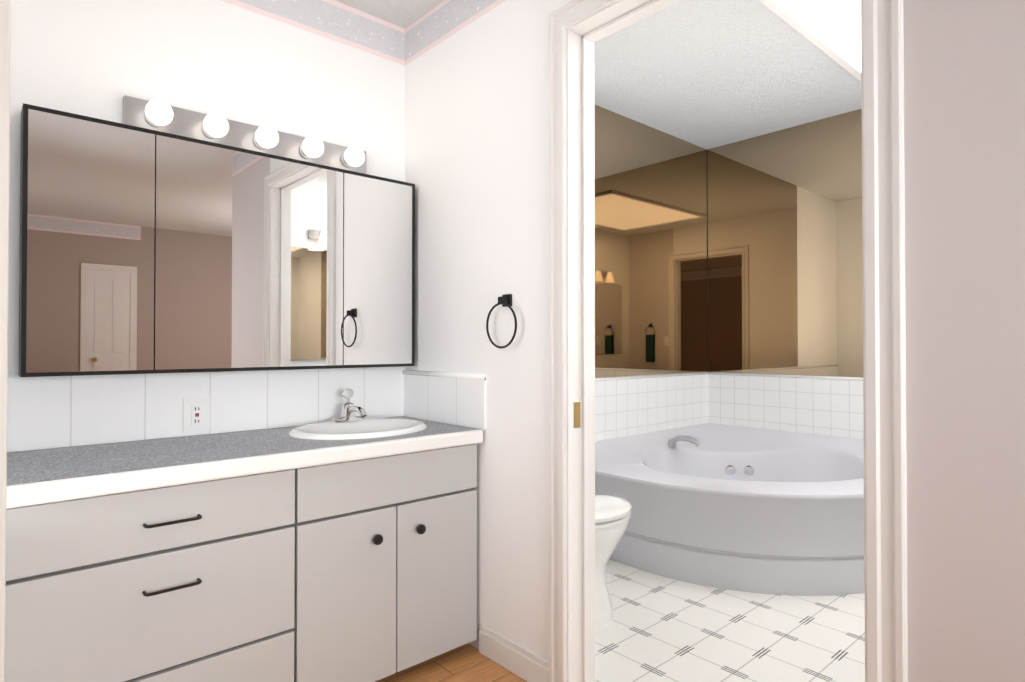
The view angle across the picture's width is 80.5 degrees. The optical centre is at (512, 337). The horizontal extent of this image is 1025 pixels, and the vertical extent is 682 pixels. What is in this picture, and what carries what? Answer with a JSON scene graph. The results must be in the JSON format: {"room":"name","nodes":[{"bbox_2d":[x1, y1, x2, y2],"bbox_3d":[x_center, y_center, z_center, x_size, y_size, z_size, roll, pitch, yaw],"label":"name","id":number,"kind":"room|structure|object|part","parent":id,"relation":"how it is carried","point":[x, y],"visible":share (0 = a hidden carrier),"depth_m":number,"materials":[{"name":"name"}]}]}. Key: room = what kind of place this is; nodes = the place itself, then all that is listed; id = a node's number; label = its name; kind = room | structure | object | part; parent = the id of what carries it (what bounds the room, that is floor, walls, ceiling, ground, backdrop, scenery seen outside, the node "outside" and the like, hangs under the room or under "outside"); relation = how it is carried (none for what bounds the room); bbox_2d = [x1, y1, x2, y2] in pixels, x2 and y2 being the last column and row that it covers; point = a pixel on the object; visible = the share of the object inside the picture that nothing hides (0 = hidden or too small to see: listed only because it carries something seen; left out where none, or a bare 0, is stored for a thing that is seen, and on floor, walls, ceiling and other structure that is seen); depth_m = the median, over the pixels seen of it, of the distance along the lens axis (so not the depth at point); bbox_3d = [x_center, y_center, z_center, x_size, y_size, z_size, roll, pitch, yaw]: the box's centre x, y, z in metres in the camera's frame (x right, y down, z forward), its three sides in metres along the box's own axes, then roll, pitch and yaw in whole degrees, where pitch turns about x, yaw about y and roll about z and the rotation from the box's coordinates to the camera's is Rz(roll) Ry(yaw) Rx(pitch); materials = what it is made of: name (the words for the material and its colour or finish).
{"room":"bathroom","nodes":[
{"label":"bathroom","id":0,"kind":"room"},
{"bbox_2d":[7,0,696,452],"bbox_3d":[-1.051,-0.108,2.321,6.790,2.620,0.100,1,-1,-42],"label":"wall","id":1,"kind":"structure","parent":0,"point":[329,70],"depth_m":2.23,"materials":[{"name":"white paint"}]},
{"bbox_2d":[18,103,161,376],"bbox_3d":[-1.339,-0.283,1.917,0.340,0.798,0.120,1,-1,-42],"label":"mirror","id":2,"kind":"object","parent":1,"relation":"attached to","point":[145,251],"depth_m":1.87,"materials":[{"name":"black mirror"}]},
{"bbox_2d":[7,366,404,451],"bbox_3d":[-1.020,0.236,2.271,1.424,0.225,0.009,1,-1,-42],"label":"tile backsplash","id":3,"kind":"structure","parent":1,"relation":"attached to","point":[46,412],"depth_m":2.12,"materials":[{"name":"white tile"}]},
{"bbox_2d":[183,397,209,432],"bbox_3d":[-1.128,0.276,2.163,0.088,0.120,0.008,1,-1,-42],"label":"outlet","id":4,"kind":"object","parent":3,"relation":"attached to","point":[196,414],"visible":1,"depth_m":2.16,"materials":[{"name":"white plastic"}]},
{"bbox_2d":[123,95,365,173],"bbox_3d":[-0.932,-0.746,2.275,0.885,0.115,0.136,1,-1,-42],"label":"sconce","id":5,"kind":"object","parent":1,"relation":"attached to","point":[160,115],"visible":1,"depth_m":2.23,"materials":[{"name":"silver metal"}]},
{"bbox_2d":[162,132,349,372],"bbox_3d":[-0.965,-0.279,2.251,0.664,0.798,0.120,1,-1,-42],"label":"mirror","id":6,"kind":"object","parent":1,"relation":"attached to","point":[256,245],"depth_m":2.19,"materials":[{"name":"black mirror"}]},
{"bbox_2d":[350,171,414,367],"bbox_3d":[-0.592,-0.276,2.584,0.334,0.798,0.120,1,-1,-42],"label":"mirror","id":7,"kind":"object","parent":1,"relation":"attached to","point":[382,210],"depth_m":2.54,"materials":[{"name":"black mirror"}]},
{"bbox_2d":[595,372,707,440],"bbox_3d":[0.521,0.730,3.637,2.460,0.974,0.018,1,-1,-42],"label":"wall tile","id":8,"kind":"structure","parent":1,"relation":"attached to","point":[630,405],"depth_m":3.97,"materials":[{"name":"white tile"}]},
{"bbox_2d":[595,105,707,377],"bbox_3d":[0.868,-0.578,3.964,1.534,1.643,0.008,1,-1,-42],"label":"mirror","id":9,"kind":"object","parent":1,"relation":"attached to","point":[651,312],"depth_m":3.99,"materials":[{"name":"beige mirror"}]},
{"bbox_3d":[1.441,-0.572,4.471,0.003,1.643,0.003,1,-1,-42],"label":"bronze mirror seam","id":10,"kind":"part","parent":9,"relation":"part of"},
{"bbox_2d":[375,643,526,681],"bbox_3d":[0.130,1.192,-0.994,4.160,0.050,6.600,1,-1,-42],"label":"floor","id":11,"kind":"structure","parent":0,"point":[467,662],"depth_m":2.19,"materials":[{"name":"laminate"}]},
{"bbox_2d":[5,440,482,681],"bbox_3d":[-0.829,0.799,2.044,1.410,0.800,0.571,1,-1,-42],"label":"bathroom vanity","id":12,"kind":"object","parent":11,"relation":"on","point":[342,547],"depth_m":1.77,"materials":[{"name":"grey wood"}]},
{"bbox_2d":[6,425,480,503],"bbox_3d":[-0.834,0.372,2.055,1.410,0.050,0.554,1,-1,-42],"label":"countertop","id":13,"kind":"structure","parent":12,"relation":"on","point":[31,474],"depth_m":1.77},
{"bbox_2d":[331,396,368,419],"bbox_3d":[-0.631,0.292,2.423,0.156,0.093,0.170,1,-1,-42],"label":"faucet","id":14,"kind":"object","parent":13,"relation":"on","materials":[{"name":"silver metal"}]},
{"bbox_2d":[269,416,452,443],"bbox_3d":[-0.575,0.411,2.291,0.524,0.161,0.424,1,-1,-42],"label":"sink","id":15,"kind":"object","parent":13,"relation":"in","point":[332,431],"depth_m":2.34,"materials":[{"name":"white ceramic"}]},
{"bbox_2d":[335,0,861,149],"bbox_3d":[1.112,-1.469,-0.091,6.790,0.050,6.600,1,-1,-42],"label":"ceiling","id":16,"kind":"structure","parent":0,"point":[707,74],"depth_m":3.21,"materials":[{"name":"white paint"}]},
{"bbox_2d":[759,0,860,80],"bbox_3d":[1.719,-1.402,2.353,1.650,0.030,1.140,1,-1,-42],"label":"ceiling light panel","id":17,"kind":"object","parent":16,"relation":"attached to","point":[831,29],"visible":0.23,"depth_m":2.69,"materials":[{"name":"white plastic"}]},
{"bbox_2d":[404,0,1024,681],"bbox_3d":[0.452,-0.113,1.785,0.120,2.620,2.700,1,-1,-42],"label":"wall","id":18,"kind":"structure","parent":0,"point":[964,119],"depth_m":1.26,"materials":[{"name":"beige paint"}]},
{"bbox_2d":[402,370,485,429],"bbox_3d":[-0.297,0.246,2.522,0.022,0.210,0.578,1,-1,-42],"label":"tile backsplash","id":19,"kind":"structure","parent":18,"relation":"attached to","point":[452,398],"depth_m":2.49,"materials":[{"name":"white tile"}]},
{"bbox_2d":[486,294,516,348],"bbox_3d":[-0.031,-0.060,2.205,0.040,0.198,0.168,1,-1,-42],"label":"towel ring","id":20,"kind":"object","parent":18,"relation":"attached to","point":[505,300],"visible":0.98,"depth_m":2.20,"materials":[{"name":"black metal"}]},
{"bbox_2d":[479,624,548,681],"bbox_3d":[0.588,1.141,1.518,0.014,0.105,2.140,1,-1,-42],"label":"baseboard","id":21,"kind":"structure","parent":18,"relation":"attached to","point":[525,664],"depth_m":2.17,"materials":[{"name":"white wood"}]},
{"bbox_2d":[574,402,579,427],"bbox_3d":[0.215,0.257,2.014,0.032,0.085,0.002,1,-1,-42],"label":"strike plate","id":22,"kind":"object","parent":18,"relation":"attached to","point":[576,414],"visible":1,"depth_m":2.01,"materials":[{"name":"gold metal"}]},
{"bbox_2d":[549,0,907,681],"bbox_3d":[0.524,0.046,1.702,0.160,2.299,1.044,1,-1,-42],"label":"door frame","id":23,"kind":"structure","parent":18,"relation":"attached to","point":[885,495],"depth_m":1.96,"materials":[{"name":"white wood"}]},
{"bbox_2d":[595,559,864,681],"bbox_3d":[1.400,1.231,2.683,2.630,0.050,2.800,1,-1,-42],"label":"floor","id":24,"kind":"structure","parent":0,"point":[657,628],"depth_m":2.45,"materials":[{"name":"white tile"}]},
{"bbox_2d":[595,434,631,631],"bbox_3d":[0.258,0.787,2.554,0.617,0.835,0.450,1,-1,-42],"label":"toilet","id":25,"kind":"object","parent":24,"relation":"on","point":[612,515],"visible":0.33,"depth_m":2.52,"materials":[{"name":"white ceramic"}]},
{"bbox_2d":[595,423,864,595],"bbox_3d":[1.380,0.909,3.384,1.508,0.609,1.508,1,-1,-42],"label":"bathtub","id":26,"kind":"object","parent":24,"relation":"on","point":[749,509],"visible":0.77,"depth_m":2.98,"materials":[{"name":"white plastic"}]},
{"bbox_3d":[1.062,0.647,3.755,0.058,0.076,0.216,1,-1,-42],"label":"spout","id":27,"kind":"part","parent":26,"relation":"part of","materials":[{"name":"silver metal"}]},
{"bbox_2d":[724,372,862,377],"bbox_3d":[2.377,-0.095,3.502,0.100,2.620,2.700,1,-1,-42],"label":"wall","id":28,"kind":"structure","parent":0,"point":[785,374],"depth_m":4.04,"materials":[{"name":"tile"}]},
{"bbox_2d":[707,109,862,376],"bbox_3d":[2.012,-0.579,3.837,0.006,1.643,1.720,1,-1,-42],"label":"mirror","id":29,"kind":"object","parent":28,"relation":"attached to","point":[785,278],"visible":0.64,"depth_m":4.03,"materials":[{"name":"beige mirror"}]},
{"bbox_2d":[708,372,863,438],"bbox_3d":[2.009,0.731,3.821,0.018,0.974,1.720,1,-1,-42],"label":"wall tile","id":30,"kind":"structure","parent":28,"relation":"attached to","point":[826,405],"depth_m":4.01,"materials":[{"name":"white tile"}]},
{"bbox_3d":[-1.210,-0.118,1.342,0.100,2.620,1.150,1,-1,-42],"label":"wall","id":31,"kind":"structure","parent":0,"visible":0},
{"bbox_2d":[0,0,10,681],"bbox_3d":[-0.798,-0.038,0.920,0.048,2.450,0.027,1,-1,-42],"label":"door frame","id":32,"kind":"structure","parent":31,"relation":"attached to","point":[5,23],"depth_m":0.93,"materials":[{"name":"grey wood"}]}
]}

